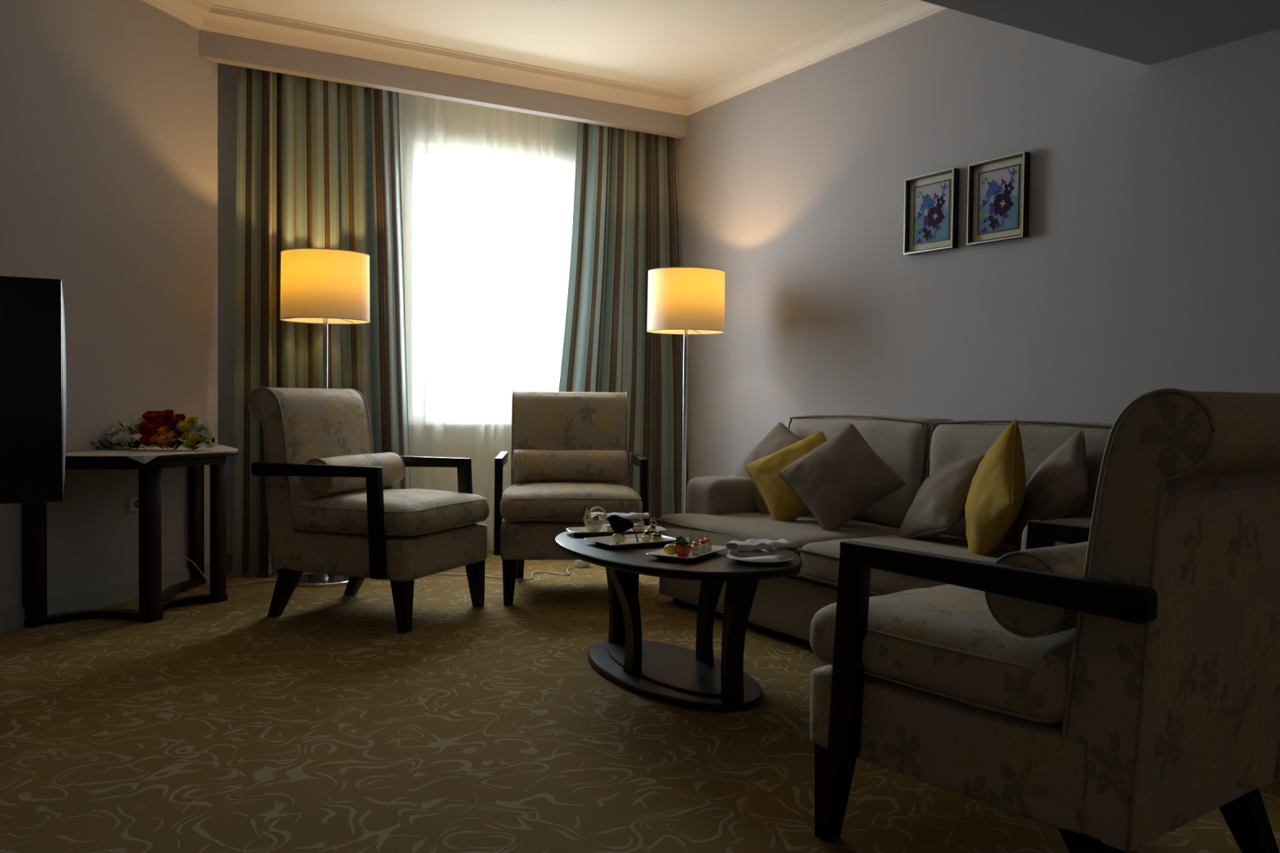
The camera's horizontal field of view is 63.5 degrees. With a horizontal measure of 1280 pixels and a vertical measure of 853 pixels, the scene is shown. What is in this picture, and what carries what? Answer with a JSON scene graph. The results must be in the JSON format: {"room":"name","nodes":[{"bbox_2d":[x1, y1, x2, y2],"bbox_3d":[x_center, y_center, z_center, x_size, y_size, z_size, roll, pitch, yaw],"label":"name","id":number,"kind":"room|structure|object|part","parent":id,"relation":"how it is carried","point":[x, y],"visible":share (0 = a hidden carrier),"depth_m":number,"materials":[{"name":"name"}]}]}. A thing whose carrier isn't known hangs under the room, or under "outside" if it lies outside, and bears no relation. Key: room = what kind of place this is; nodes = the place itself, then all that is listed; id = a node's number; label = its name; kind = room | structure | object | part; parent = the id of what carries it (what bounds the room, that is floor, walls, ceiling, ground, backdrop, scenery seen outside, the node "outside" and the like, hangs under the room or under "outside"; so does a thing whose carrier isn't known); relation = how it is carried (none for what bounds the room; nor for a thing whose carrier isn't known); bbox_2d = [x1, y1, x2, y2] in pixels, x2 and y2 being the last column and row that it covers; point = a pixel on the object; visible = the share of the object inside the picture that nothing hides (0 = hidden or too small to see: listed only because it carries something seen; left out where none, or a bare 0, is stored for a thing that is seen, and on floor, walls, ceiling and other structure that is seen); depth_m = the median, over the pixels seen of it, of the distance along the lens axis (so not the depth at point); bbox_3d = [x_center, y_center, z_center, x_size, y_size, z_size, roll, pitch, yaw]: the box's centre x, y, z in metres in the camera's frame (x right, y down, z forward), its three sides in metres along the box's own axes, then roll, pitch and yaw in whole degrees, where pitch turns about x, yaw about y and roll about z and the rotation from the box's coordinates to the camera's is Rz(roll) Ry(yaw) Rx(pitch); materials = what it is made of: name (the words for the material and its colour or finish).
{"room":"hotel room","nodes":[
{"label":"hotel room","id":0,"kind":"room"},
{"bbox_2d":[0,0,217,609],"bbox_3d":[-2.541,-0.677,3.370,0.340,2.900,3.860,1,2,12],"label":"wall","id":1,"kind":"structure","parent":0,"point":[108,108],"depth_m":4.32,"materials":[{"name":"paint"}]},
{"bbox_2d":[0,562,209,633],"bbox_3d":[-2.519,0.735,3.265,0.016,0.084,3.600,1,2,16],"label":"baseboard","id":2,"kind":"structure","parent":1,"relation":"attached to","point":[12,618],"depth_m":4.25,"materials":[{"name":"paint"}]},
{"bbox_2d":[125,493,138,514],"bbox_3d":[-2.173,0.335,4.462,0.018,0.080,0.092,1,2,16],"label":"wall socket","id":3,"kind":"object","parent":1,"relation":"attached to","point":[131,501],"visible":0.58,"depth_m":4.44,"materials":[{"name":"white plastic"}]},
{"bbox_2d":[198,29,687,138],"bbox_3d":[-0.900,-1.834,5.523,2.710,0.206,0.070,0,2,-31],"label":"trim","id":4,"kind":"structure","parent":1,"relation":"attached to","point":[218,47],"depth_m":5.37,"materials":[{"name":"white paint"}]},
{"bbox_2d":[231,66,410,575],"bbox_3d":[-1.563,-0.556,5.207,0.933,2.548,0.196,0,2,-31],"label":"curtain","id":5,"kind":"object","parent":4,"relation":"hanging from","point":[318,161],"visible":0.62,"depth_m":5.17,"materials":[{"name":"fabric"}]},
{"bbox_2d":[558,121,688,525],"bbox_3d":[-0.106,-0.562,6.009,0.870,2.548,0.317,0,2,-31],"label":"curtain","id":6,"kind":"object","parent":4,"relation":"hanging from","point":[625,221],"visible":0.67,"depth_m":6.13,"materials":[{"name":"fabric"}]},
{"bbox_2d":[142,0,948,115],"bbox_3d":[-1.202,-1.840,3.573,5.225,0.087,2.969,0,2,-31],"label":"trim","id":7,"kind":"structure","parent":1,"relation":"attached to","point":[888,16],"depth_m":5.21,"materials":[{"name":"paint"}]},
{"bbox_2d":[217,62,577,553],"bbox_3d":[-1.106,-0.734,5.872,2.718,2.900,0.140,0,2,-31],"label":"sheer curtain","id":8,"kind":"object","parent":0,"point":[423,120],"depth_m":5.74,"materials":[{"name":"sheer white fabric"}]},
{"bbox_2d":[226,536,493,569],"bbox_3d":[-1.037,0.678,5.872,2.614,0.080,0.016,0,2,-31],"label":"baseboard","id":9,"kind":"structure","parent":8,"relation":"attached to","point":[491,539],"depth_m":5.25,"materials":[{"name":"paint"}]},
{"bbox_2d":[408,142,575,424],"bbox_3d":[-0.813,-0.791,5.992,1.135,1.555,0.150,0,2,-31],"label":"window","id":10,"kind":"structure","parent":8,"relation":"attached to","point":[433,417],"depth_m":5.85,"materials":[{"name":"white glass"}]},
{"bbox_3d":[-0.806,-0.026,5.988,1.135,0.025,0.090,0,2,-31],"label":"sill","id":11,"kind":"part","parent":10,"relation":"part of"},
{"bbox_2d":[417,379,559,410],"bbox_3d":[-1.542,0.173,7.182,5.700,1.000,0.100,0,2,-31],"label":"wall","id":12,"kind":"structure","parent":0,"point":[433,394],"depth_m":7.32,"materials":[{"name":"paint"}]},
{"bbox_2d":[206,0,888,93],"bbox_3d":[-1.512,-1.951,3.691,6.000,0.120,3.595,0,2,-31],"label":"ceiling","id":13,"kind":"structure","parent":0,"point":[676,46],"depth_m":4.95,"materials":[{"name":"paint"}]},
{"bbox_2d":[0,551,1279,852],"bbox_3d":[-0.928,0.835,2.738,6.000,0.050,8.800,0,2,-31],"label":"floor","id":14,"kind":"structure","parent":0,"point":[319,725],"depth_m":2.65,"materials":[{"name":"carpet"}]},
{"bbox_2d":[22,449,239,627],"bbox_3d":[-1.977,0.427,4.322,0.479,0.650,1.102,1,2,16],"label":"console table","id":15,"kind":"object","parent":14,"relation":"on","point":[152,602],"visible":0.86,"depth_m":4.04,"materials":[{"name":"brown wood"}]},
{"bbox_3d":[-2.303,0.458,3.938,0.056,0.602,0.076,1,2,19],"label":"leg","id":16,"kind":"part","parent":15,"relation":"part of","materials":[{"name":"brown wood"}]},
{"bbox_3d":[-1.915,0.460,4.047,0.056,0.602,0.076,1,2,19],"label":"leg","id":17,"kind":"part","parent":15,"relation":"part of","materials":[{"name":"brown wood"}]},
{"bbox_2d":[65,444,238,463],"bbox_3d":[-1.966,0.115,4.312,0.459,0.030,1.088,1,2,16],"label":"table runner","id":18,"kind":"object","parent":15,"relation":"on","point":[143,455],"visible":0.76,"depth_m":4.17,"materials":[{"name":"white fabric"}]},
{"bbox_2d":[91,409,219,451],"bbox_3d":[-2.019,0.013,4.310,0.530,0.166,0.211,1,2,3],"label":"flower arrangement","id":19,"kind":"object","parent":18,"relation":"on","point":[152,425],"visible":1,"depth_m":4.30,"materials":[{"name":"multicoloured plant"}]},
{"bbox_3d":[-1.972,-0.020,4.314,0.054,0.043,0.046,2,2,33],"label":"purple flower","id":20,"kind":"part","parent":19,"relation":"part of","materials":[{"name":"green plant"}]},
{"bbox_3d":[-1.942,-0.002,4.298,0.058,0.041,0.048,1,2,12],"label":"purple flower","id":21,"kind":"part","parent":19,"relation":"part of","materials":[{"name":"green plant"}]},
{"bbox_3d":[-1.914,0.021,4.289,0.058,0.040,0.049,0,2,-31],"label":"purple flower","id":22,"kind":"part","parent":19,"relation":"part of","materials":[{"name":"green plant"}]},
{"bbox_3d":[-2.060,0.436,4.809,0.047,0.602,0.064,1,2,19],"label":"leg","id":23,"kind":"part","parent":15,"relation":"part of","materials":[{"name":"brown wood"}]},
{"bbox_3d":[-1.808,0.450,4.436,0.047,0.602,0.064,1,2,19],"label":"leg","id":24,"kind":"part","parent":15,"relation":"part of","materials":[{"name":"brown wood"}]},
{"bbox_2d":[161,555,276,586],"bbox_3d":[-1.939,0.657,4.771,0.569,0.160,0.102,-1,2,-39],"label":"cable","id":25,"kind":"object","parent":14,"relation":"on","point":[166,562],"visible":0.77,"depth_m":4.76,"materials":[{"name":"plastic"}]},
{"bbox_2d":[280,248,370,586],"bbox_3d":[-1.494,-0.037,4.914,0.410,1.555,0.410,0,2,-31],"label":"floor lamp","id":26,"kind":"object","parent":14,"relation":"on","point":[325,286],"visible":0.93,"depth_m":4.74,"materials":[{"name":"fabric"}]},
{"bbox_3d":[-1.487,-0.657,4.896,0.406,0.312,0.406,0,2,-31],"label":"lamp shade","id":27,"kind":"part","parent":26,"relation":"part of","materials":[{"name":"white fabric"}]},
{"bbox_2d":[248,386,488,633],"bbox_3d":[-1.100,0.302,4.274,0.803,0.921,0.670,1,2,22],"label":"armchair","id":28,"kind":"object","parent":14,"relation":"on","point":[401,536],"visible":0.98,"depth_m":4.10,"materials":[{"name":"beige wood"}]},
{"bbox_3d":[-1.424,0.663,4.150,0.151,0.200,0.072,1,2,22],"label":"leg","id":29,"kind":"part","parent":28,"relation":"part of","materials":[{"name":"black wood"}]},
{"bbox_3d":[-1.358,0.201,4.376,0.238,0.724,0.554,1,2,22],"label":"backrest","id":30,"kind":"part","parent":28,"relation":"part of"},
{"bbox_3d":[-1.242,0.356,3.990,0.623,0.420,0.034,1,2,22],"label":"armrest","id":31,"kind":"part","parent":28,"relation":"part of","materials":[{"name":"black wood"}]},
{"bbox_2d":[299,452,405,495],"bbox_3d":[-1.184,0.192,4.306,0.155,0.149,0.534,1,2,19],"label":"bolster cushion","id":32,"kind":"object","parent":28,"relation":"on","point":[393,465],"visible":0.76,"depth_m":4.20,"materials":[{"name":"fabric"}]},
{"bbox_3d":[-1.240,0.652,4.604,0.151,0.200,0.072,1,2,22],"label":"leg","id":33,"kind":"part","parent":28,"relation":"part of","materials":[{"name":"black wood"}]},
{"bbox_3d":[-1.030,0.491,4.251,0.585,0.164,0.607,1,2,22],"label":"seat","id":34,"kind":"part","parent":28,"relation":"part of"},
{"bbox_2d":[293,488,488,537],"bbox_3d":[-1.004,0.339,4.237,0.595,0.148,0.631,1,2,22],"label":"seat cushion","id":35,"kind":"object","parent":28,"relation":"on","point":[398,513],"depth_m":4.01,"materials":[{"name":"fabric"}]},
{"bbox_3d":[-0.899,0.676,3.920,0.069,0.200,0.066,1,2,22],"label":"leg","id":36,"kind":"part","parent":28,"relation":"part of","materials":[{"name":"black wood"}]},
{"bbox_3d":[-1.004,0.341,4.580,0.623,0.420,0.034,1,2,22],"label":"armrest","id":37,"kind":"part","parent":28,"relation":"part of","materials":[{"name":"black wood"}]},
{"bbox_3d":[-0.703,0.664,4.406,0.069,0.200,0.066,1,2,22],"label":"leg","id":38,"kind":"part","parent":28,"relation":"part of","materials":[{"name":"black wood"}]},
{"bbox_2d":[433,565,575,580],"bbox_3d":[-0.813,0.737,5.104,1.090,0.006,0.323,0,2,-17],"label":"power cable","id":39,"kind":"object","parent":14,"relation":"on","point":[567,569],"visible":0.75,"depth_m":5.14,"materials":[{"name":"plastic"}]},
{"bbox_2d":[493,390,648,605],"bbox_3d":[-0.322,0.296,4.791,0.670,0.921,0.803,1,2,-5],"label":"armchair","id":40,"kind":"object","parent":14,"relation":"on","point":[534,513],"visible":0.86,"depth_m":4.55,"materials":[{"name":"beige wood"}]},
{"bbox_3d":[-0.642,0.340,4.789,0.034,0.420,0.623,1,2,-5],"label":"armrest","id":41,"kind":"part","parent":40,"relation":"part of","materials":[{"name":"black wood"}]},
{"bbox_3d":[-0.559,0.664,4.453,0.066,0.200,0.069,1,2,-5],"label":"leg","id":42,"kind":"part","parent":40,"relation":"part of","materials":[{"name":"black wood"}]},
{"bbox_3d":[-0.592,0.647,5.024,0.072,0.200,0.151,1,2,-5],"label":"leg","id":43,"kind":"part","parent":40,"relation":"part of","materials":[{"name":"black wood"}]},
{"bbox_3d":[-0.318,0.485,4.719,0.607,0.164,0.585,1,2,-5],"label":"seat","id":44,"kind":"part","parent":40,"relation":"part of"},
{"bbox_3d":[-0.346,0.193,5.066,0.554,0.724,0.238,1,2,-5],"label":"backrest","id":45,"kind":"part","parent":40,"relation":"part of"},
{"bbox_2d":[512,449,626,481],"bbox_3d":[-0.329,0.185,4.879,0.534,0.149,0.155,1,2,-5],"label":"bolster cushion","id":46,"kind":"object","parent":40,"relation":"on","point":[583,465],"visible":1,"depth_m":4.82,"materials":[{"name":"fabric"}]},
{"bbox_2d":[499,482,642,522],"bbox_3d":[-0.313,0.335,4.689,0.634,0.149,0.596,1,2,-5],"label":"seat cushion","id":47,"kind":"object","parent":40,"relation":"on","point":[521,502],"depth_m":4.42,"materials":[{"name":"fabric"}]},
{"bbox_3d":[-0.037,0.669,4.499,0.066,0.200,0.069,1,2,-5],"label":"leg","id":48,"kind":"part","parent":40,"relation":"part of","materials":[{"name":"black wood"}]},
{"bbox_3d":[-0.008,0.345,4.845,0.034,0.420,0.623,1,2,-5],"label":"armrest","id":49,"kind":"part","parent":40,"relation":"part of","materials":[{"name":"black wood"}]},
{"bbox_2d":[575,560,590,568],"bbox_3d":[-0.301,0.716,5.437,0.040,0.044,0.076,2,2,42],"label":"power adapter","id":50,"kind":"object","parent":14,"relation":"on","point":[579,563],"visible":0.64,"depth_m":5.41,"materials":[{"name":"white plastic"}]},
{"bbox_2d":[554,527,802,712],"bbox_3d":[0.097,0.594,3.340,0.656,0.420,1.050,0,2,-28],"label":"coffee table","id":51,"kind":"object","parent":14,"relation":"on","point":[664,673],"visible":0.89,"depth_m":3.17,"materials":[{"name":"black wood"}]},
{"bbox_3d":[-0.093,0.585,3.701,0.062,0.366,0.104,0,2,-28],"label":"leg","id":52,"kind":"part","parent":51,"relation":"part of","materials":[{"name":"black wood"}]},
{"bbox_2d":[565,525,666,536],"bbox_3d":[-0.082,0.365,3.610,0.344,0.018,0.136,0,2,-14],"label":"serving plate","id":53,"kind":"object","parent":51,"relation":"on","point":[582,531],"visible":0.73,"depth_m":3.57,"materials":[{"name":"white ceramic"}]},
{"bbox_2d":[582,506,606,532],"bbox_3d":[-0.157,0.324,3.602,0.063,0.089,0.061,2,2,43],"label":"dessert","id":54,"kind":"object","parent":53,"relation":"on","point":[593,523],"visible":0.96,"depth_m":3.59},
{"bbox_2d":[606,524,613,531],"bbox_3d":[-0.098,0.355,3.623,0.037,0.026,0.037,0,2,-31],"label":"macaron","id":55,"kind":"object","parent":53,"relation":"on","point":[608,526],"visible":0.41,"depth_m":3.61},
{"bbox_2d":[633,523,643,530],"bbox_3d":[-0.006,0.355,3.652,0.037,0.026,0.037,0,2,-31],"label":"macaron","id":56,"kind":"object","parent":53,"relation":"on","point":[637,526],"visible":0.78,"depth_m":3.64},
{"bbox_2d":[648,517,657,530],"bbox_3d":[0.043,0.344,3.638,0.034,0.050,0.031,0,2,-31],"label":"stack","id":57,"kind":"object","parent":53,"relation":"on","point":[653,523],"visible":0.95,"depth_m":3.63,"materials":[{"name":"food"}]},
{"bbox_3d":[-0.058,0.598,3.259,0.119,0.366,0.062,0,2,-28],"label":"leg","id":58,"kind":"part","parent":51,"relation":"part of","materials":[{"name":"black wood"}]},
{"bbox_2d":[584,533,675,548],"bbox_3d":[-0.024,0.373,3.365,0.270,0.018,0.184,0,2,-33],"label":"serving plate","id":59,"kind":"object","parent":51,"relation":"on","point":[631,541],"visible":0.76,"depth_m":3.35,"materials":[{"name":"white ceramic"}]},
{"bbox_2d":[607,515,638,543],"bbox_3d":[-0.056,0.331,3.333,0.102,0.092,0.037,0,2,-13],"label":"dessert","id":60,"kind":"object","parent":59,"relation":"on","point":[619,525],"visible":1,"depth_m":3.33,"materials":[{"name":"food"}]},
{"bbox_2d":[639,518,650,542],"bbox_3d":[0.016,0.338,3.378,0.037,0.077,0.030,1,2,0],"label":"dessert","id":61,"kind":"object","parent":59,"relation":"on","point":[644,538],"visible":0.99,"depth_m":3.37,"materials":[{"name":"food"}]},
{"bbox_2d":[642,530,653,538],"bbox_3d":[0.027,0.360,3.466,0.023,0.028,0.032,2,2,42],"label":"petit four","id":62,"kind":"object","parent":59,"relation":"on","point":[646,532],"visible":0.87,"depth_m":3.46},
{"bbox_2d":[651,533,662,542],"bbox_3d":[0.055,0.363,3.379,0.034,0.027,0.034,0,2,-31],"label":"tart","id":63,"kind":"object","parent":59,"relation":"on","point":[655,537],"visible":0.96,"depth_m":3.37,"materials":[{"name":"food"}]},
{"bbox_3d":[0.095,0.776,3.346,0.270,0.009,0.710,0,2,-28],"label":"raised plate","id":64,"kind":"part","parent":51,"relation":"part of","materials":[{"name":"black wood"}]},
{"bbox_2d":[646,545,726,561],"bbox_3d":[0.146,0.382,3.129,0.156,0.018,0.270,2,2,29],"label":"serving plate","id":65,"kind":"object","parent":51,"relation":"on","point":[660,554],"visible":0.63,"depth_m":3.08,"materials":[{"name":"white ceramic"}]},
{"bbox_2d":[663,544,675,555],"bbox_3d":[0.093,0.366,3.079,0.045,0.033,0.038,1,2,0],"label":"lemon wedge","id":66,"kind":"object","parent":65,"relation":"on","point":[669,549],"visible":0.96,"depth_m":3.06,"materials":[{"name":"food"}]},
{"bbox_2d":[671,536,693,557],"bbox_3d":[0.129,0.357,3.075,0.064,0.059,0.075,1,2,19],"label":"cup","id":67,"kind":"object","parent":65,"relation":"on","point":[682,547],"visible":0.99,"depth_m":3.06,"materials":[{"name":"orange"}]},
{"bbox_2d":[686,526,693,545],"bbox_3d":[0.153,0.347,3.208,0.034,0.072,0.034,0,2,-31],"label":"canape","id":68,"kind":"object","parent":65,"relation":"on","point":[689,538],"visible":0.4,"depth_m":3.20,"materials":[{"name":"food"}]},
{"bbox_2d":[690,534,701,555],"bbox_3d":[0.169,0.356,3.124,0.034,0.060,0.034,0,2,-31],"label":"canape","id":69,"kind":"object","parent":65,"relation":"on","point":[695,548],"visible":0.96,"depth_m":3.11,"materials":[{"name":"food"}]},
{"bbox_2d":[690,548,701,555],"bbox_3d":[0.168,0.377,3.125,0.034,0.018,0.034,0,2,-31],"label":"cup","id":70,"kind":"object","parent":69,"relation":"on","point":[694,551],"depth_m":3.11,"materials":[{"name":"glass"}]},
{"bbox_2d":[698,530,707,552],"bbox_3d":[0.192,0.352,3.169,0.034,0.066,0.034,0,2,-31],"label":"canape","id":71,"kind":"object","parent":65,"relation":"on","point":[703,544],"visible":0.88,"depth_m":3.16,"materials":[{"name":"food"}]},
{"bbox_2d":[700,546,707,552],"bbox_3d":[0.192,0.376,3.170,0.034,0.018,0.034,0,2,-31],"label":"cup","id":72,"kind":"object","parent":71,"relation":"on","point":[704,549],"depth_m":3.16,"materials":[{"name":"glass"}]},
{"bbox_2d":[703,529,712,551],"bbox_3d":[0.208,0.352,3.214,0.034,0.062,0.034,0,2,-31],"label":"canape","id":73,"kind":"object","parent":65,"relation":"on","point":[707,540],"visible":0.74,"depth_m":3.20,"materials":[{"name":"food"}]},
{"bbox_2d":[706,544,712,551],"bbox_3d":[0.208,0.375,3.215,0.034,0.018,0.034,0,2,-31],"label":"cup","id":74,"kind":"object","parent":73,"relation":"on","point":[709,546],"depth_m":3.20,"materials":[{"name":"glass"}]},
{"bbox_3d":[0.252,0.597,3.422,0.119,0.366,0.062,0,2,-28],"label":"leg","id":75,"kind":"part","parent":51,"relation":"part of","materials":[{"name":"black wood"}]},
{"bbox_3d":[0.287,0.610,2.980,0.062,0.366,0.104,0,2,-28],"label":"leg","id":76,"kind":"part","parent":51,"relation":"part of","materials":[{"name":"black wood"}]},
{"bbox_2d":[726,554,793,564],"bbox_3d":[0.352,0.389,3.042,0.197,0.014,0.197,0,2,-31],"label":"round plate","id":77,"kind":"object","parent":51,"relation":"on","point":[773,559],"visible":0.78,"depth_m":3.04,"materials":[{"name":"white ceramic"}]},
{"bbox_2d":[724,538,795,558],"bbox_3d":[0.356,0.357,3.056,0.190,0.048,0.086,0,2,-25],"label":"napkin","id":78,"kind":"object","parent":77,"relation":"on","point":[749,548],"visible":1,"depth_m":3.03,"materials":[{"name":"white fabric"}]},
{"bbox_3d":[-0.080,0.362,3.776,0.185,0.015,0.185,0,2,-31],"label":"round plate","id":79,"kind":"object","parent":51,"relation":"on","visible":0},
{"bbox_2d":[586,511,649,524],"bbox_3d":[-0.080,0.334,3.775,0.226,0.041,0.068,1,2,-3],"label":"napkin","id":80,"kind":"object","parent":79,"relation":"on","point":[634,517],"visible":0.45,"depth_m":3.75,"materials":[{"name":"white fabric"}]},
{"bbox_2d":[646,266,724,513],"bbox_3d":[0.235,-0.033,5.438,0.410,1.555,0.410,0,2,-31],"label":"floor lamp","id":81,"kind":"object","parent":14,"relation":"on","point":[685,301],"visible":0.74,"depth_m":5.26,"materials":[{"name":"fabric"}]},
{"bbox_3d":[0.242,-0.652,5.420,0.406,0.312,0.406,0,2,-31],"label":"lamp shade","id":82,"kind":"part","parent":81,"relation":"part of","materials":[{"name":"white fabric"}]},
{"bbox_2d":[656,414,1113,647],"bbox_3d":[1.012,0.383,3.897,1.016,0.830,2.039,0,2,-31],"label":"sofa","id":83,"kind":"object","parent":14,"relation":"on","point":[784,608],"visible":0.34,"depth_m":3.89,"materials":[{"name":"grey fabric"}]},
{"bbox_3d":[0.603,0.396,4.697,0.825,0.355,0.240,0,2,-31],"label":"arm","id":84,"kind":"part","parent":83,"relation":"part of","materials":[{"name":"grey fabric"}]},
{"bbox_2d":[733,422,802,514],"bbox_3d":[0.587,0.189,4.552,0.245,0.409,0.452,0,2,-24],"label":"throw cushion","id":85,"kind":"object","parent":83,"relation":"on","point":[780,437],"visible":0.34,"depth_m":4.56,"materials":[{"name":"beige fabric"}]},
{"bbox_2d":[657,511,900,577],"bbox_3d":[0.592,0.454,4.273,0.674,0.159,0.968,0,2,-31],"label":"seat cushion","id":86,"kind":"object","parent":83,"relation":"on","point":[805,529],"depth_m":4.08,"materials":[{"name":"grey fabric"}]},
{"bbox_2d":[744,431,826,521],"bbox_3d":[0.659,0.213,4.273,0.430,0.381,0.263,1,2,0],"label":"throw cushion","id":87,"kind":"object","parent":83,"relation":"on","point":[783,504],"visible":0.5,"depth_m":4.26,"materials":[{"name":"yellow fabric"}]},
{"bbox_2d":[777,423,906,531],"bbox_3d":[0.781,0.201,4.044,0.442,0.418,0.258,1,2,-5],"label":"throw cushion","id":88,"kind":"object","parent":83,"relation":"on","point":[842,477],"visible":0.98,"depth_m":3.97,"materials":[{"name":"beige fabric"}]},
{"bbox_2d":[789,414,954,527],"bbox_3d":[0.966,0.177,4.429,0.302,0.451,0.870,0,2,-31],"label":"cushion","id":89,"kind":"object","parent":83,"relation":"on","point":[904,444],"depth_m":4.13,"materials":[{"name":"grey fabric"}]},
{"bbox_2d":[800,533,1016,595],"bbox_3d":[1.110,0.486,3.403,0.674,0.160,1.070,0,2,-31],"label":"seat cushion","id":90,"kind":"object","parent":83,"relation":"on","point":[819,571],"depth_m":3.55,"materials":[{"name":"grey fabric"}]},
{"bbox_2d":[897,452,986,538],"bbox_3d":[1.083,0.257,3.695,0.241,0.352,0.411,0,2,-16],"label":"throw cushion","id":91,"kind":"object","parent":83,"relation":"on","point":[939,504],"visible":0.87,"depth_m":3.60,"materials":[{"name":"beige fabric"}]},
{"bbox_2d":[964,418,1026,555],"bbox_3d":[1.152,0.226,3.355,0.175,0.502,0.516,1,2,9],"label":"throw cushion","id":92,"kind":"object","parent":83,"relation":"on","point":[996,495],"visible":0.94,"depth_m":3.25,"materials":[{"name":"yellow fabric"}]},
{"bbox_2d":[928,419,1113,545],"bbox_3d":[1.423,0.205,3.660,0.305,0.448,0.925,0,2,-31],"label":"cushion","id":93,"kind":"object","parent":83,"relation":"on","point":[948,442],"depth_m":3.60,"materials":[{"name":"grey fabric"}]},
{"bbox_2d":[1013,430,1088,551],"bbox_3d":[1.326,0.228,3.344,0.219,0.436,0.449,1,2,22],"label":"throw cushion","id":94,"kind":"object","parent":83,"relation":"on","point":[1057,490],"visible":0.7,"depth_m":3.25,"materials":[{"name":"beige fabric"}]},
{"bbox_3d":[1.519,0.451,3.161,0.824,0.355,0.250,0,2,-31],"label":"arm","id":95,"kind":"part","parent":83,"relation":"part of","materials":[{"name":"grey fabric"}]},
{"bbox_2d":[808,388,1279,852],"bbox_3d":[0.810,0.391,1.999,0.670,0.921,0.800,-1,2,-37],"label":"armchair","id":96,"kind":"object","parent":14,"relation":"on","point":[1116,731],"visible":0.98,"depth_m":1.73,"materials":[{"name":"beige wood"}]},
{"bbox_3d":[0.399,0.744,2.113,0.066,0.200,0.069,-1,2,-37],"label":"leg","id":97,"kind":"part","parent":96,"relation":"part of","materials":[{"name":"black wood"}]},
{"bbox_2d":[808,583,1075,724],"bbox_3d":[0.746,0.423,2.083,0.633,0.149,0.592,-1,2,-37],"label":"seat cushion","id":98,"kind":"object","parent":96,"relation":"on","point":[941,648],"depth_m":1.87,"materials":[{"name":"fabric"}]},
{"bbox_3d":[0.760,0.575,2.068,0.607,0.164,0.585,-1,2,-37],"label":"seat","id":99,"kind":"part","parent":96,"relation":"part of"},
{"bbox_3d":[0.571,0.441,1.790,0.034,0.420,0.623,-1,2,-37],"label":"armrest","id":100,"kind":"part","parent":96,"relation":"part of","materials":[{"name":"black wood"}]},
{"bbox_2d":[984,541,1088,638],"bbox_3d":[0.864,0.285,1.927,0.534,0.149,0.154,-1,2,-37],"label":"bolster cushion","id":101,"kind":"object","parent":96,"relation":"on","point":[1022,618],"visible":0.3,"depth_m":1.76,"materials":[{"name":"fabric"}]},
{"bbox_3d":[1.077,0.435,2.175,0.034,0.420,0.623,-1,2,-37],"label":"armrest","id":102,"kind":"part","parent":96,"relation":"part of","materials":[{"name":"black wood"}]},
{"bbox_3d":[0.759,0.761,1.667,0.072,0.200,0.151,-1,2,-37],"label":"leg","id":103,"kind":"part","parent":96,"relation":"part of","materials":[{"name":"black wood"}]},
{"bbox_3d":[0.979,0.304,1.775,0.554,0.724,0.238,-1,2,-37],"label":"backrest","id":104,"kind":"part","parent":96,"relation":"part of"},
{"bbox_3d":[1.149,0.756,1.964,0.072,0.200,0.151,-1,2,-37],"label":"leg","id":105,"kind":"part","parent":96,"relation":"part of","materials":[{"name":"black wood"}]},
{"bbox_3d":[-1.790,0.561,2.034,0.700,0.520,0.430,0,2,-31],"label":"media cabinet","id":106,"kind":"object","parent":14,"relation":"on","visible":0},
{"bbox_2d":[0,275,66,504],"bbox_3d":[-1.666,-0.013,2.117,0.865,0.625,0.260,0,2,-31],"label":"television","id":107,"kind":"object","parent":106,"relation":"on","point":[33,356],"visible":1,"depth_m":2.27,"materials":[{"name":"black plastic"}]},
{"bbox_3d":[-1.680,-0.080,2.159,0.845,0.479,0.088,0,2,-31],"label":"casing","id":108,"kind":"part","parent":107,"relation":"part of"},
{"bbox_2d":[674,8,1279,482],"bbox_3d":[1.930,-0.631,3.550,0.120,2.900,7.360,0,2,-31],"label":"wall","id":109,"kind":"structure","parent":0,"point":[1148,260],"depth_m":4.29,"materials":[{"name":"paint"}]},
{"bbox_2d":[903,167,959,255],"bbox_3d":[1.266,-0.931,4.508,0.036,0.335,0.282,0,2,-31],"label":"framed picture","id":110,"kind":"object","parent":109,"relation":"attached to","point":[931,200],"visible":1,"depth_m":4.51,"materials":[{"name":"black paint"}]},
{"bbox_2d":[914,180,949,244],"bbox_3d":[1.269,-0.931,4.509,0.001,0.246,0.196,0,2,-31],"label":"print","id":111,"kind":"object","parent":110,"relation":"attached to","point":[931,197],"depth_m":4.51,"materials":[{"name":"multicoloured"}]},
{"bbox_2d":[966,151,1030,245],"bbox_3d":[1.450,-0.918,4.199,0.036,0.333,0.282,0,2,-31],"label":"framed picture","id":112,"kind":"object","parent":109,"relation":"attached to","point":[998,188],"visible":1,"depth_m":4.20,"materials":[{"name":"black paint"}]},
{"bbox_2d":[978,165,1018,233],"bbox_3d":[1.453,-0.919,4.200,0.001,0.244,0.196,0,2,-31],"label":"print","id":113,"kind":"object","parent":112,"relation":"attached to","point":[998,185],"depth_m":4.20,"materials":[{"name":"multicoloured"}]},
{"bbox_2d":[921,0,1279,65],"bbox_3d":[0.287,-1.538,0.497,5.818,0.678,3.855,0,2,-31],"label":"soffit","id":114,"kind":"object","parent":109,"relation":"attached to","point":[1146,32],"depth_m":3.22,"materials":[{"name":"grey paint"}]}
]}

